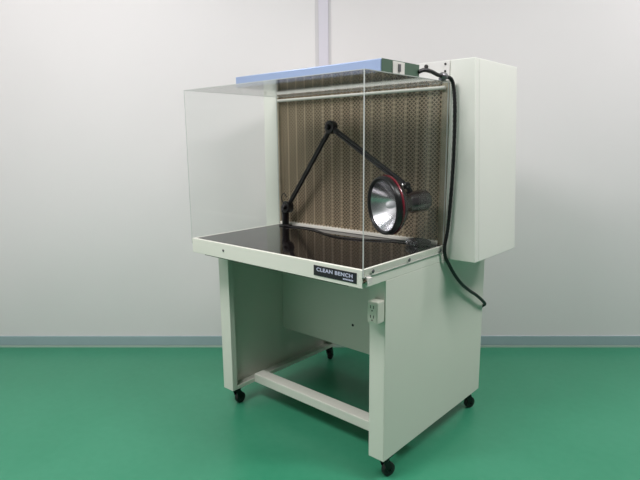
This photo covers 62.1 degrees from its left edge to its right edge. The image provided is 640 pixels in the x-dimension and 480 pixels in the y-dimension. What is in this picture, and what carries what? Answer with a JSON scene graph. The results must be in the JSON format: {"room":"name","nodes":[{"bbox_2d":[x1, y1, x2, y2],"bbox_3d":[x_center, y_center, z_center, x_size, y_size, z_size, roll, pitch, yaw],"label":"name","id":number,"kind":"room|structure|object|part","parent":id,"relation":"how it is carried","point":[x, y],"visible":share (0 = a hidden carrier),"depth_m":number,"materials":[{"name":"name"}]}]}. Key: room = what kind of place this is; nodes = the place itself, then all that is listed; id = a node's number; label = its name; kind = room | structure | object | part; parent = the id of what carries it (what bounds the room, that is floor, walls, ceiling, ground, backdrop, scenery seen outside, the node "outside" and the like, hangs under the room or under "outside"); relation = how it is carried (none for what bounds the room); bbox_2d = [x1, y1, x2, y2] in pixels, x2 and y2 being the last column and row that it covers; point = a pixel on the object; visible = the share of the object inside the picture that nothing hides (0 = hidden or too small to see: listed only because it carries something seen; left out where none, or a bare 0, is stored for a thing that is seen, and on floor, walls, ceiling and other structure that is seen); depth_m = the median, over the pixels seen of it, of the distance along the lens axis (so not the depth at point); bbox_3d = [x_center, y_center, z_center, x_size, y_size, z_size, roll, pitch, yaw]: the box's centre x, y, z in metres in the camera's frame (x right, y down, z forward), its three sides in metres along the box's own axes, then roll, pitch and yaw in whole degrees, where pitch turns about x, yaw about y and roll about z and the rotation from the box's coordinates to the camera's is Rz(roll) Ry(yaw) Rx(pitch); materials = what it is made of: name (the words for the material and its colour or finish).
{"room":"clean room","nodes":[
{"label":"clean room","id":0,"kind":"room"},
{"bbox_2d":[0,0,639,335],"bbox_3d":[0.477,-0.702,2.852,5.550,2.850,0.100,0,11,1],"label":"wall","id":1,"kind":"structure","parent":0,"point":[96,238],"depth_m":2.85,"materials":[{"name":"white paint"}]},
{"bbox_2d":[0,345,639,346],"bbox_3d":[0.488,0.607,3.038,5.350,0.010,0.014,0,11,1],"label":"trim","id":2,"kind":"structure","parent":1,"relation":"attached to","point":[0,345],"depth_m":3.06,"materials":[{"name":"grey"}]},
{"bbox_2d":[0,336,639,344],"bbox_3d":[0.488,0.573,3.035,5.350,0.054,0.008,0,11,1],"label":"baseboard","id":3,"kind":"structure","parent":1,"relation":"attached to","point":[4,340],"depth_m":3.06,"materials":[{"name":"grey"}]},
{"bbox_2d":[315,0,330,66],"bbox_3d":[0.019,-0.722,2.803,0.083,2.584,0.008,0,11,1],"label":"trim","id":4,"kind":"structure","parent":1,"relation":"attached to","point":[322,7],"depth_m":2.74,"materials":[{"name":"white metal"}]},
{"bbox_2d":[0,347,639,479],"bbox_3d":[0.430,1.137,0.500,5.350,0.100,5.200,0,11,1],"label":"floor","id":5,"kind":"structure","parent":0,"point":[67,413],"depth_m":2.25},
{"bbox_2d":[184,57,516,475],"bbox_3d":[0.096,0.044,2.192,1.086,1.434,0.858,9,14,41],"label":"bench","id":6,"kind":"object","parent":5,"relation":"on","point":[289,295],"visible":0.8,"depth_m":2.04,"materials":[{"name":"beige paint"}]},
{"bbox_3d":[-0.167,0.296,2.567,0.063,0.638,0.727,9,14,41],"label":"panel","id":7,"kind":"part","parent":6,"relation":"part of","materials":[{"name":"beige paint"}]},
{"bbox_3d":[-0.030,0.034,2.065,0.864,0.058,0.499,9,14,41],"label":"table frame","id":8,"kind":"part","parent":6,"relation":"part of","materials":[{"name":"beige paint"}]},
{"bbox_2d":[198,224,440,268],"bbox_3d":[-0.029,0.008,2.062,0.843,0.005,0.478,9,14,41],"label":"countertop","id":9,"kind":"structure","parent":6,"relation":"on","point":[310,244],"depth_m":1.99,"materials":[{"name":"black"}]},
{"bbox_3d":[0.045,0.107,1.669,0.176,0.034,0.001,9,14,41],"label":"name plate","id":10,"kind":"part","parent":6,"relation":"part of","materials":[{"name":"black plastic"}]},
{"bbox_2d":[279,120,431,245],"bbox_3d":[0.119,-0.244,2.130,0.239,0.463,0.836,-7,13,-33],"label":"desk lamp","id":11,"kind":"object","parent":6,"relation":"on","point":[389,205],"visible":1,"depth_m":1.90,"materials":[{"name":"black metal"}]},
{"bbox_3d":[-0.153,-0.124,2.422,0.037,0.110,0.069,-5,11,-21],"label":"post","id":12,"kind":"part","parent":11,"relation":"part of","materials":[{"name":"black metal"}]},
{"bbox_3d":[-0.050,-0.301,2.262,0.018,0.340,0.277,-11,15,-44],"label":"arm","id":13,"kind":"part","parent":11,"relation":"part of","materials":[{"name":"black metal"}]},
{"bbox_3d":[0.110,-0.027,2.163,0.745,0.026,0.098,9,14,41],"label":"lamp cord","id":14,"kind":"part","parent":11,"relation":"part of","materials":[{"name":"black rubber"}]},
{"bbox_3d":[0.172,-0.321,1.998,0.018,0.219,0.396,-9,13,-38],"label":"arm","id":15,"kind":"part","parent":11,"relation":"part of","materials":[{"name":"black metal"}]},
{"bbox_3d":[0.251,-0.123,1.854,0.049,0.028,0.028,-5,12,-24],"label":"bulb","id":16,"kind":"part","parent":11,"relation":"part of","materials":[{"name":"grey"}]},
{"bbox_3d":[0.141,0.253,2.299,0.857,0.459,0.013,9,14,41],"label":"panel","id":17,"kind":"part","parent":6,"relation":"part of","materials":[{"name":"beige paint"}]},
{"bbox_2d":[236,58,485,307],"bbox_3d":[0.211,-0.148,2.137,0.720,0.973,0.771,9,14,41],"label":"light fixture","id":18,"kind":"object","parent":6,"relation":"on","point":[380,64],"visible":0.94,"depth_m":1.80,"materials":[{"name":"blue metal"}]},
{"bbox_2d":[392,61,404,74],"bbox_3d":[0.241,-0.527,1.628,0.003,0.036,0.064,9,14,41],"label":"switch","id":19,"kind":"object","parent":18,"relation":"attached to","point":[398,67],"depth_m":1.62,"materials":[{"name":"white plastic"}]},
{"bbox_3d":[0.523,-0.120,1.996,0.058,0.964,0.573,8,14,40],"label":"power cord","id":20,"kind":"part","parent":18,"relation":"part of","materials":[{"name":"black rubber"}]},
{"bbox_3d":[0.123,-0.580,2.130,0.842,0.013,0.013,9,14,41],"label":"rail","id":21,"kind":"part","parent":6,"relation":"part of","materials":[{"name":"white metal"}]},
{"bbox_3d":[0.138,-0.315,2.195,0.863,0.577,0.040,9,14,41],"label":"filter frame","id":22,"kind":"part","parent":6,"relation":"part of","materials":[{"name":"white"}]},
{"bbox_3d":[0.167,0.233,1.701,0.032,0.060,0.002,9,14,41],"label":"socket plate","id":23,"kind":"part","parent":6,"relation":"part of","materials":[{"name":"grey plastic"}]},
{"bbox_3d":[0.431,0.389,2.043,0.063,0.638,0.727,9,14,41],"label":"panel","id":24,"kind":"part","parent":6,"relation":"part of","materials":[{"name":"beige paint"}]},
{"bbox_3d":[0.129,-0.639,2.127,0.860,0.067,0.003,9,14,41],"label":"plate","id":25,"kind":"part","parent":6,"relation":"part of","materials":[{"name":"white paint"}]}
]}

